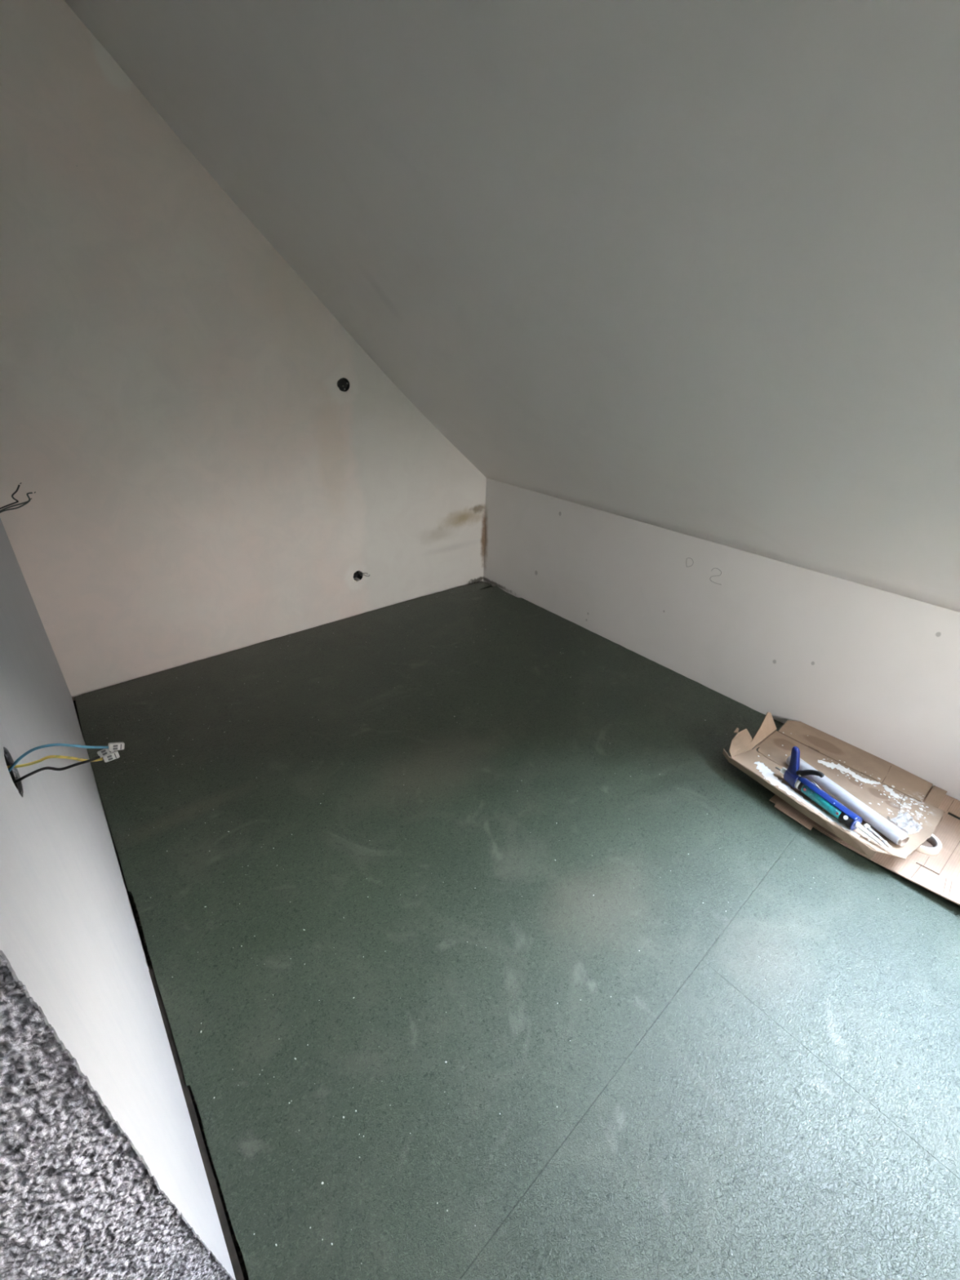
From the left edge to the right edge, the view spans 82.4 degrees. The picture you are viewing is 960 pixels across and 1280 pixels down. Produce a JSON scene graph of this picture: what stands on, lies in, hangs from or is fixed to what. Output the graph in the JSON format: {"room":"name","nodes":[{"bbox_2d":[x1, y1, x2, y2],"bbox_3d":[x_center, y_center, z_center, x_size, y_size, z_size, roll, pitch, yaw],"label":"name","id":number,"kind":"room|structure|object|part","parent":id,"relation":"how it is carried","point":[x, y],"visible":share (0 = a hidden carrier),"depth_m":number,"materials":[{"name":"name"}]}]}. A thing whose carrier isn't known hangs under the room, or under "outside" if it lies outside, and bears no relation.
{"room":"construction site","nodes":[
{"label":"construction site","id":0,"kind":"room"},
{"bbox_2d":[4,753,18,791],"bbox_3d":[-0.631,0.180,0.696,0.053,0.069,0.069,-20,35,-34],"label":"hole","id":1,"kind":"object","parent":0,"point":[10,767],"depth_m":0.73,"materials":[{"name":"grey plastic"}]},
{"bbox_2d":[0,954,231,1279],"bbox_3d":[-0.534,0.610,0.567,0.300,1.550,0.130,-20,35,-34],"label":"carpet","id":2,"kind":"structure","parent":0,"point":[77,1202],"depth_m":0.58,"materials":[{"name":"grey carpet"}]},
{"bbox_2d":[0,518,235,1279],"bbox_3d":[-0.714,-0.102,0.455,0.302,2.960,4.550,-20,35,-34],"label":"wall","id":3,"kind":"structure","parent":0,"point":[69,935],"depth_m":0.86,"materials":[{"name":"white paint"}]},
{"bbox_2d":[0,482,35,513],"bbox_3d":[-1.377,-0.375,1.569,0.195,0.132,0.069,-20,35,-34],"label":"wires","id":4,"kind":"object","parent":3,"relation":"attached to","point":[18,486],"visible":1,"depth_m":1.58,"materials":[{"name":"grey plastic"}]},
{"bbox_2d":[4,742,124,791],"bbox_3d":[-0.582,0.161,0.732,0.181,0.069,0.069,-20,35,-34],"label":"electrical wires","id":5,"kind":"object","parent":3,"relation":"attached to","point":[108,753],"visible":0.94,"depth_m":0.74,"materials":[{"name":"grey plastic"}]},
{"bbox_2d":[0,0,485,700],"bbox_3d":[-1.073,-1.435,2.697,3.200,3.160,0.150,-20,35,-34],"label":"wall","id":6,"kind":"structure","parent":0,"point":[201,473],"depth_m":2.52,"materials":[{"name":"paint"}]},
{"bbox_2d":[337,377,349,391],"bbox_3d":[-0.748,-1.380,2.963,0.068,0.068,0.053,-20,35,-34],"label":"electrical box","id":7,"kind":"object","parent":6,"relation":"attached to","point":[343,384],"visible":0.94,"depth_m":2.95,"materials":[{"name":"black plastic"}]},
{"bbox_2d":[353,570,369,581],"bbox_3d":[-0.763,-0.414,3.473,0.103,0.068,0.081,-20,35,-34],"label":"electrical box","id":8,"kind":"object","parent":6,"relation":"attached to","point":[356,574],"visible":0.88,"depth_m":3.49,"materials":[{"name":"black plastic"}]},
{"bbox_2d":[353,570,362,581],"bbox_3d":[-0.785,-0.414,3.473,0.068,0.068,0.053,-20,35,-34],"label":"hole","id":9,"kind":"object","parent":8,"relation":"on","point":[356,575],"depth_m":3.50,"materials":[{"name":"black plastic"}]},
{"bbox_2d":[64,0,959,612],"bbox_3d":[0.698,-0.886,1.345,2.167,2.051,4.570,-20,35,-34],"label":"ceiling","id":10,"kind":"structure","parent":0,"point":[691,268],"depth_m":1.43,"materials":[{"name":"paint"}]},
{"bbox_2d":[73,582,959,1279],"bbox_3d":[-0.159,0.991,1.553,4.750,0.100,4.600,-20,35,-34],"label":"floor","id":11,"kind":"structure","parent":0,"point":[830,1146],"depth_m":1.56,"materials":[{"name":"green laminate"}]},
{"bbox_2d":[130,902,244,1273],"bbox_3d":[-0.744,1.050,1.363,0.024,0.014,1.138,-20,35,-34],"label":"strip","id":12,"kind":"object","parent":11,"relation":"on","point":[234,1237],"visible":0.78,"depth_m":1.19,"materials":[{"name":"black"}]},
{"bbox_2d":[97,605,782,1272],"bbox_3d":[0.117,0.592,2.197,2.572,0.003,3.568,-20,35,-34],"label":"crumbs","id":13,"kind":"object","parent":11,"relation":"on","point":[408,606],"visible":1,"depth_m":1.78,"materials":[{"name":"white"}]},
{"bbox_2d":[768,787,959,905],"bbox_3d":[1.710,0.759,1.916,0.597,0.043,1.150,-20,35,-34],"label":"cardboard sheet","id":14,"kind":"object","parent":11,"relation":"on","point":[946,864],"visible":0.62,"depth_m":1.92,"materials":[{"name":"beige cardboard"}]},
{"bbox_2d":[723,711,946,859],"bbox_3d":[1.398,0.542,2.215,0.634,0.118,0.737,-20,35,-34],"label":"cardboard tray","id":15,"kind":"object","parent":14,"relation":"on","point":[887,788],"visible":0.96,"depth_m":2.20,"materials":[{"name":"cardboard"}]},
{"bbox_2d":[775,746,862,830],"bbox_3d":[1.248,0.528,2.022,0.061,0.153,0.334,-9,30,-19],"label":"gun","id":16,"kind":"object","parent":15,"relation":"on","point":[793,773],"visible":0.97,"depth_m":2.05,"materials":[{"name":"blue plastic"}]},
{"bbox_3d":[1.205,0.470,2.096,0.030,0.122,0.059,-12,31,-23],"label":"handle","id":17,"kind":"part","parent":16,"relation":"part of","materials":[{"name":"blue plastic"}]},
{"bbox_3d":[1.309,0.640,1.910,0.054,0.054,0.005,-10,31,-21],"label":"plate","id":18,"kind":"part","parent":16,"relation":"part of","materials":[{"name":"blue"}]},
{"bbox_2d":[794,779,893,853],"bbox_3d":[1.288,0.619,1.953,0.051,0.055,0.351,-11,31,-21],"label":"cartridge","id":19,"kind":"object","parent":15,"relation":"in","point":[830,808],"visible":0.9,"depth_m":1.96,"materials":[{"name":"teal plastic"}]},
{"bbox_2d":[786,755,923,846],"bbox_3d":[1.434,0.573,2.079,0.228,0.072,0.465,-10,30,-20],"label":"cartridge","id":20,"kind":"object","parent":15,"relation":"on","point":[906,823],"visible":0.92,"depth_m":1.97,"materials":[{"name":"plastic"}]},
{"bbox_2d":[862,823,891,848],"bbox_3d":[1.376,0.679,1.897,0.018,0.018,0.102,-7,29,-15],"label":"spare nozzle","id":21,"kind":"object","parent":15,"relation":"on","point":[866,826],"visible":0.99,"depth_m":1.90,"materials":[{"name":"white plastic"}]},
{"bbox_2d":[915,834,942,855],"bbox_3d":[1.595,0.726,1.977,0.107,0.030,0.107,-20,35,-34],"label":"tape","id":22,"kind":"object","parent":14,"relation":"on","point":[933,840],"visible":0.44,"depth_m":1.94,"materials":[{"name":"white plastic"}]},
{"bbox_2d":[483,477,959,800],"bbox_3d":[1.492,-0.009,2.492,0.141,0.962,4.450,-20,35,-34],"label":"wall","id":23,"kind":"structure","parent":0,"point":[876,671],"depth_m":2.62,"materials":[{"name":"paint"}]}
]}

